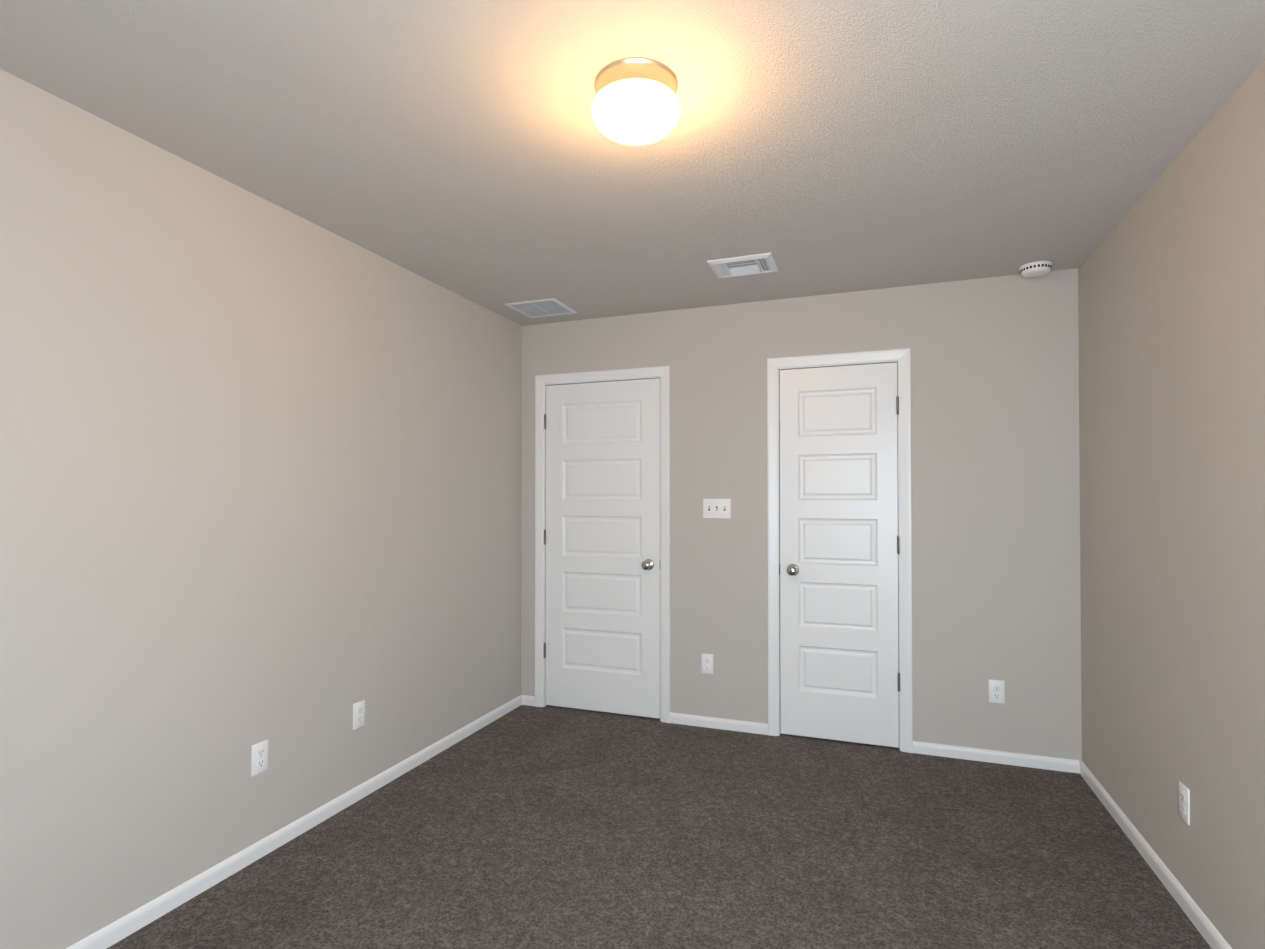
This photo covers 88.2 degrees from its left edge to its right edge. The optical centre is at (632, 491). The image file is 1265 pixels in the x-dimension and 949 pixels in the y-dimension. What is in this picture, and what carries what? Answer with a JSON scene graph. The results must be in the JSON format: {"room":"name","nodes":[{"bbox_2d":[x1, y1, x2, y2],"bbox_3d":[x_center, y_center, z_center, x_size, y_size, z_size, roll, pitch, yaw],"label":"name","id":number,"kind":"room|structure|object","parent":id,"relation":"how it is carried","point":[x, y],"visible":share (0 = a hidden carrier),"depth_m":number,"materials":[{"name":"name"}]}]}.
{"room":"empty bedroom","nodes":[
{"label":"empty bedroom","id":0,"kind":"room"},
{"bbox_2d":[0,69,521,948],"bbox_3d":[-1.499,0.126,2.262,0.120,2.440,4.450,0,-1,20],"label":"wall","id":1,"kind":"structure","parent":0,"point":[260,469],"depth_m":2.23,"materials":[{"name":"grey paint"}]},
{"bbox_2d":[251,739,268,776],"bbox_3d":[-1.373,0.982,2.409,0.008,0.114,0.070,0,-1,20],"label":"electrical outlet","id":2,"kind":"object","parent":1,"relation":"attached to","point":[259,757],"visible":1,"depth_m":2.40,"materials":[{"name":"white plastic"}]},
{"bbox_2d":[66,695,521,948],"bbox_3d":[-1.437,1.316,2.225,0.012,0.059,4.210,0,-1,20],"label":"baseboard","id":3,"kind":"structure","parent":1,"relation":"attached to","point":[113,933],"depth_m":2.41,"materials":[{"name":"white wood"}]},
{"bbox_2d":[353,700,364,729],"bbox_3d":[-1.202,0.983,2.874,0.008,0.114,0.070,0,-1,20],"label":"electrical outlet","id":4,"kind":"object","parent":1,"relation":"attached to","point":[359,714],"visible":1,"depth_m":2.87,"materials":[{"name":"white plastic"}]},
{"bbox_2d":[0,0,1264,325],"bbox_3d":[-0.002,-1.150,1.726,3.310,0.100,4.450,0,-1,20],"label":"ceiling","id":5,"kind":"structure","parent":0,"point":[468,150],"depth_m":1.94,"materials":[{"name":"grey paint"}]},
{"bbox_2d":[505,298,576,317],"bbox_3d":[-0.533,-1.073,3.833,0.320,0.008,0.300,0,-1,20],"label":"ceiling vent","id":6,"kind":"object","parent":5,"relation":"in","point":[542,308],"visible":1,"depth_m":3.82,"materials":[{"name":"white metal"}]},
{"bbox_2d":[591,57,680,145],"bbox_3d":[0.010,-1.032,1.768,0.242,0.136,0.242,0,-1,20],"label":"flush-mount light fixture","id":7,"kind":"object","parent":5,"relation":"attached to","point":[636,102],"visible":1,"depth_m":1.69,"materials":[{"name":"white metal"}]},
{"bbox_2d":[707,253,778,277],"bbox_3d":[0.533,-1.078,3.138,0.300,0.012,0.250,0,-1,20],"label":"ceiling vent","id":8,"kind":"object","parent":5,"relation":"in","point":[744,265],"visible":0.98,"depth_m":3.12,"materials":[{"name":"white metal"}]},
{"bbox_2d":[1019,261,1052,277],"bbox_3d":[1.938,-1.062,3.138,0.136,0.046,0.136,0,-1,20],"label":"smoke detector","id":9,"kind":"object","parent":5,"relation":"attached to","point":[1035,269],"visible":0.98,"depth_m":3.10,"materials":[{"name":"white plastic"}]},
{"bbox_2d":[107,705,1211,948],"bbox_3d":[-0.002,1.364,1.698,3.310,0.050,4.450,0,-1,20],"label":"floor","id":10,"kind":"structure","parent":0,"point":[541,827],"depth_m":2.40,"materials":[{"name":"carpet"}]},
{"bbox_2d":[521,268,1081,762],"bbox_3d":[0.745,0.142,3.744,3.070,2.440,0.120,0,-1,20],"label":"wall","id":11,"kind":"structure","parent":0,"point":[995,482],"depth_m":3.38,"materials":[{"name":"grey paint"}]},
{"bbox_2d":[522,695,534,705],"bbox_3d":[-0.664,1.338,4.177,0.094,0.059,0.012,0,-1,20],"label":"baseboard","id":12,"kind":"structure","parent":11,"relation":"attached to","point":[528,700],"depth_m":4.17,"materials":[{"name":"white wood"}]},
{"bbox_2d":[544,378,659,718],"bbox_3d":[-0.202,0.339,4.015,0.775,2.030,0.101,0,-1,20],"label":"entry door","id":13,"kind":"structure","parent":11,"relation":"in","point":[602,544],"depth_m":4.03,"materials":[{"name":"painted wood"},{"name":"nickel"}]},
{"bbox_2d":[535,366,669,722],"bbox_3d":[-0.179,0.312,4.072,0.896,2.109,0.137,0,-1,20],"label":"door frame","id":14,"kind":"structure","parent":11,"relation":"attached to","point":[662,373],"depth_m":4.01,"materials":[{"name":"white wood"}]},
{"bbox_2d":[701,653,712,673],"bbox_3d":[0.433,0.998,3.780,0.070,0.114,0.008,0,-1,20],"label":"electrical outlet","id":15,"kind":"object","parent":11,"relation":"attached to","point":[706,663],"visible":1,"depth_m":3.78,"materials":[{"name":"white plastic"}]},
{"bbox_2d":[703,499,730,518],"bbox_3d":[0.485,0.099,3.765,0.162,0.114,0.020,0,-1,20],"label":"switch plate","id":16,"kind":"object","parent":11,"relation":"attached to","point":[716,508],"visible":1,"depth_m":3.77,"materials":[{"name":"white plastic"}]},
{"bbox_2d":[670,712,767,734],"bbox_3d":[0.490,1.333,3.753,0.573,0.059,0.012,0,-1,20],"label":"baseboard","id":17,"kind":"structure","parent":11,"relation":"attached to","point":[721,723],"depth_m":3.75,"materials":[{"name":"white wood"}]},
{"bbox_2d":[779,362,899,747],"bbox_3d":[1.109,0.333,3.534,0.623,2.030,0.101,0,-1,20],"label":"closet door","id":18,"kind":"structure","parent":11,"relation":"in","point":[838,573],"depth_m":3.55,"materials":[{"name":"painted wood"},{"name":"nickel"}]},
{"bbox_2d":[767,348,912,752],"bbox_3d":[1.128,0.306,3.592,0.744,2.109,0.137,0,-1,20],"label":"door frame","id":19,"kind":"structure","parent":11,"relation":"attached to","point":[900,357],"depth_m":3.49,"materials":[{"name":"white wood"}]},
{"bbox_2d":[913,741,1079,773],"bbox_3d":[1.804,1.328,3.271,0.738,0.059,0.012,0,-1,20],"label":"baseboard","id":20,"kind":"structure","parent":11,"relation":"attached to","point":[1012,758],"depth_m":3.26,"materials":[{"name":"white wood"}]},
{"bbox_2d":[989,679,1004,703],"bbox_3d":[1.823,1.002,3.269,0.070,0.114,0.008,0,-1,20],"label":"electrical outlet","id":21,"kind":"object","parent":11,"relation":"attached to","point":[996,691],"visible":1,"depth_m":3.27,"materials":[{"name":"white plastic"}]},
{"bbox_2d":[1078,59,1264,948],"bbox_3d":[1.495,0.113,1.162,0.120,2.440,4.450,0,-1,20],"label":"wall","id":22,"kind":"structure","parent":0,"point":[1171,297],"depth_m":2.09,"materials":[{"name":"grey paint"}]},
{"bbox_2d":[1079,761,1231,948],"bbox_3d":[1.433,1.304,1.171,0.012,0.059,4.210,0,-1,20],"label":"baseboard","id":23,"kind":"structure","parent":22,"relation":"attached to","point":[1202,923],"depth_m":2.27,"materials":[{"name":"white wood"}]},
{"bbox_2d":[1178,781,1189,825],"bbox_3d":[1.777,1.004,2.105,0.008,0.114,0.070,0,-1,20],"label":"electrical outlet","id":24,"kind":"object","parent":22,"relation":"attached to","point":[1184,802],"visible":1,"depth_m":2.10,"materials":[{"name":"white plastic"}]}
]}

